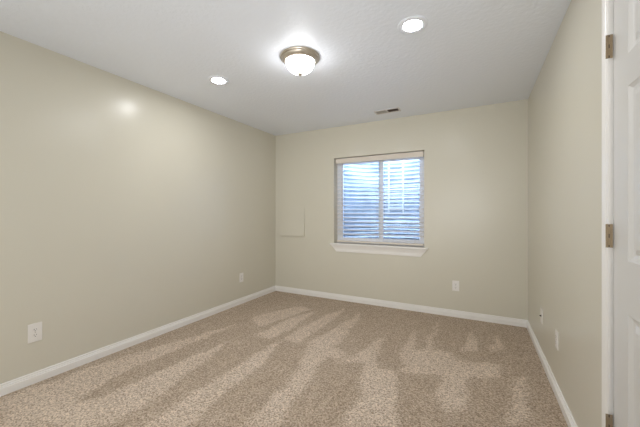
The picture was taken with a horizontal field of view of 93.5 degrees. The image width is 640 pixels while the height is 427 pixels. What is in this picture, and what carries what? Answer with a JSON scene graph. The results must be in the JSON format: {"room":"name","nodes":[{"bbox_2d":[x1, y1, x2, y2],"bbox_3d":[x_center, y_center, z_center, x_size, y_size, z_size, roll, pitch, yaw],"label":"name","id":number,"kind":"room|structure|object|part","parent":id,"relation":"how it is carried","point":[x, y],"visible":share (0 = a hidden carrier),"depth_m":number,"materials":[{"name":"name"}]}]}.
{"room":"empty bedroom","nodes":[
{"label":"empty bedroom","id":0,"kind":"room"},
{"bbox_2d":[0,31,275,383],"bbox_3d":[-1.706,0.029,2.969,0.120,2.490,4.612,0,0,28],"label":"wall","id":1,"kind":"structure","parent":0,"point":[128,208],"depth_m":2.62,"materials":[{"name":"paint"}]},
{"bbox_2d":[28,322,41,343],"bbox_3d":[-2.054,0.862,2.170,0.008,0.132,0.080,0,0,28],"label":"wall outlet","id":2,"kind":"object","parent":1,"relation":"attached to","point":[34,330],"visible":1,"depth_m":2.17,"materials":[{"name":"white plastic"}]},
{"bbox_2d":[0,286,275,396],"bbox_3d":[-1.679,1.185,2.876,0.016,0.078,4.232,0,0,28],"label":"baseboard","id":3,"kind":"structure","parent":1,"relation":"attached to","point":[13,385],"depth_m":2.61,"materials":[{"name":"paint"}]},
{"bbox_2d":[239,273,242,281],"bbox_3d":[-1.060,0.872,4.063,0.008,0.120,0.074,0,0,28],"label":"wall outlet","id":4,"kind":"object","parent":1,"relation":"attached to","point":[240,274],"visible":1,"depth_m":4.06,"materials":[{"name":"white plastic"}]},
{"bbox_2d":[0,291,567,426],"bbox_3d":[-0.223,1.224,2.112,3.303,0.001,4.232,0,0,28],"label":"floor","id":5,"kind":"structure","parent":0,"point":[276,358],"depth_m":2.27,"materials":[{"name":"carpet"}]},
{"bbox_2d":[0,0,570,135],"bbox_3d":[-0.191,-1.276,2.174,3.543,0.120,4.612,0,0,28],"label":"ceiling","id":6,"kind":"structure","parent":0,"point":[469,53],"depth_m":2.23,"materials":[{"name":"paint"}]},
{"bbox_2d":[208,76,228,84],"bbox_3d":[-0.931,-1.213,2.764,0.190,0.006,0.190,0,0,28],"label":"recessed light","id":7,"kind":"object","parent":6,"relation":"in","point":[218,80],"visible":1,"depth_m":2.76,"materials":[{"name":"paint"}]},
{"bbox_2d":[280,46,319,75],"bbox_3d":[-0.156,-1.141,2.352,0.312,0.150,0.312,0,0,28],"label":"ceiling lamp","id":8,"kind":"object","parent":6,"relation":"attached to","point":[300,60],"visible":1,"depth_m":2.27,"materials":[{"name":"white glass"}]},
{"bbox_3d":[-0.156,-1.137,2.352,0.225,0.103,0.225,0,0,28],"label":"lamp shade","id":9,"kind":"part","parent":8,"relation":"part of","materials":[{"name":"white glass"}]},
{"bbox_2d":[374,107,400,114],"bbox_3d":[0.802,-1.213,3.591,0.298,0.006,0.128,0,0,29],"label":"ceiling vent","id":10,"kind":"object","parent":6,"relation":"in","point":[397,109],"visible":1,"depth_m":3.59,"materials":[{"name":"metal"}]},
{"bbox_2d":[397,16,427,33],"bbox_3d":[0.600,-1.213,1.951,0.190,0.006,0.190,0,0,28],"label":"recessed light","id":11,"kind":"object","parent":6,"relation":"in","point":[412,24],"visible":1,"depth_m":1.94,"materials":[{"name":"white"}]},
{"bbox_2d":[276,99,527,319],"bbox_3d":[0.821,0.029,4.101,3.303,2.490,0.260,0,0,28],"label":"wall","id":12,"kind":"structure","parent":0,"point":[476,158],"depth_m":3.64,"materials":[{"name":"paint"}]},
{"bbox_2d":[280,207,304,235],"bbox_3d":[-0.425,0.129,4.592,0.426,0.444,0.027,0,0,28],"label":"access panel","id":13,"kind":"object","parent":12,"relation":"attached to","point":[292,223],"visible":1,"depth_m":4.58,"materials":[{"name":"paint"}]},
{"bbox_2d":[330,157,427,256],"bbox_3d":[0.775,-0.116,4.058,1.318,1.321,0.227,0,0,28],"label":"window","id":14,"kind":"structure","parent":12,"relation":"in","point":[369,248],"depth_m":4.07,"materials":[{"name":"plastic"}]},
{"bbox_3d":[0.580,-0.175,4.234,0.633,1.119,0.026,0,0,28],"label":"sash","id":15,"kind":"part","parent":14,"relation":"part of","materials":[{"name":"plastic"}]},
{"bbox_3d":[0.759,0.436,4.027,1.318,0.020,0.157,0,0,28],"label":"sill","id":16,"kind":"part","parent":14,"relation":"part of","materials":[{"name":"paint"}]},
{"bbox_2d":[336,151,423,245],"bbox_3d":[0.774,-0.181,4.051,1.198,1.186,0.085,0,0,28],"label":"window blind","id":17,"kind":"object","parent":14,"relation":"attached to","point":[419,153],"visible":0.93,"depth_m":4.03,"materials":[{"name":"white plastic"}]},
{"bbox_3d":[0.336,-0.172,4.290,0.002,1.108,0.071,0,0,28],"label":"ladder cord","id":18,"kind":"part","parent":17,"relation":"part of","materials":[{"name":"white fabric"}]},
{"bbox_3d":[0.772,-0.172,4.061,0.002,1.108,0.071,0,0,28],"label":"ladder cord","id":19,"kind":"part","parent":17,"relation":"part of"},
{"bbox_3d":[0.777,0.401,4.058,1.190,0.022,0.060,0,0,28],"label":"rail","id":20,"kind":"part","parent":17,"relation":"part of","materials":[{"name":"white plastic"}]},
{"bbox_3d":[1.067,-0.175,4.010,0.581,1.119,0.026,0,0,28],"label":"sash","id":21,"kind":"part","parent":14,"relation":"part of","materials":[{"name":"plastic"}]},
{"bbox_2d":[345,159,418,239],"bbox_3d":[1.129,-0.102,4.732,1.880,1.751,1.140,0,0,28],"label":"window well","id":22,"kind":"object","parent":12,"relation":"attached to","point":[357,167],"visible":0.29,"depth_m":5.23,"materials":[{"name":"metal"}]},
{"bbox_2d":[388,160,403,212],"bbox_3d":[1.259,-0.618,4.857,0.251,1.243,0.313,0,0,28],"label":"ladder","id":23,"kind":"object","parent":22,"relation":"attached to","point":[402,170],"visible":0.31,"depth_m":4.72,"materials":[{"name":"metal"}]},
{"bbox_3d":[1.159,-0.618,4.910,0.026,1.243,0.313,0,0,28],"label":"rail","id":24,"kind":"part","parent":23,"relation":"part of","materials":[{"name":"metal"}]},
{"bbox_3d":[1.358,-0.618,4.805,0.026,1.243,0.313,0,0,28],"label":"rail","id":25,"kind":"part","parent":23,"relation":"part of","materials":[{"name":"metal"}]},
{"bbox_2d":[276,286,526,327],"bbox_3d":[0.757,1.185,3.978,3.303,0.078,0.016,0,0,28],"label":"baseboard","id":26,"kind":"structure","parent":12,"relation":"attached to","point":[425,309],"depth_m":3.76,"materials":[{"name":"paint"}]},
{"bbox_2d":[452,280,458,290],"bbox_3d":[1.596,0.858,3.542,0.074,0.120,0.008,0,0,28],"label":"wall outlet","id":27,"kind":"object","parent":12,"relation":"attached to","point":[455,284],"visible":1,"depth_m":3.54,"materials":[{"name":"white plastic"}]},
{"bbox_2d":[528,0,601,426],"bbox_3d":[1.325,0.029,1.378,0.120,2.490,4.612,0,0,28],"label":"wall","id":28,"kind":"structure","parent":0,"point":[565,98],"depth_m":1.74,"materials":[{"name":"paint"}]},
{"bbox_2d":[540,307,542,323],"bbox_3d":[1.845,0.859,2.516,0.016,0.120,0.074,0,0,28],"label":"cable plate","id":29,"kind":"object","parent":28,"relation":"attached to","point":[541,310],"visible":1,"depth_m":2.50,"materials":[{"name":"white plastic"}]},
{"bbox_2d":[526,320,576,426],"bbox_3d":[1.700,1.185,2.239,0.016,0.078,2.218,0,0,28],"label":"baseboard","id":30,"kind":"structure","parent":28,"relation":"attached to","point":[570,421],"depth_m":2.08,"materials":[{"name":"paint"}]},
{"bbox_2d":[555,329,558,349],"bbox_3d":[1.593,0.852,2.027,0.008,0.120,0.074,0,0,28],"label":"wall outlet","id":31,"kind":"object","parent":28,"relation":"attached to","point":[556,331],"visible":1,"depth_m":2.01,"materials":[{"name":"white plastic"}]},
{"bbox_2d":[602,0,613,426],"bbox_3d":[1.034,0.135,0.843,0.136,2.178,0.874,0,0,28],"label":"trim","id":32,"kind":"structure","parent":28,"relation":"attached to","point":[607,5],"depth_m":1.22,"materials":[{"name":"paint"}]},
{"bbox_2d":[606,0,639,426],"bbox_3d":[0.980,0.156,0.870,0.101,2.112,0.764,0,0,28],"label":"door","id":33,"kind":"structure","parent":28,"relation":"in","point":[626,12],"depth_m":1.10,"materials":[{"name":"paint"}]}
]}

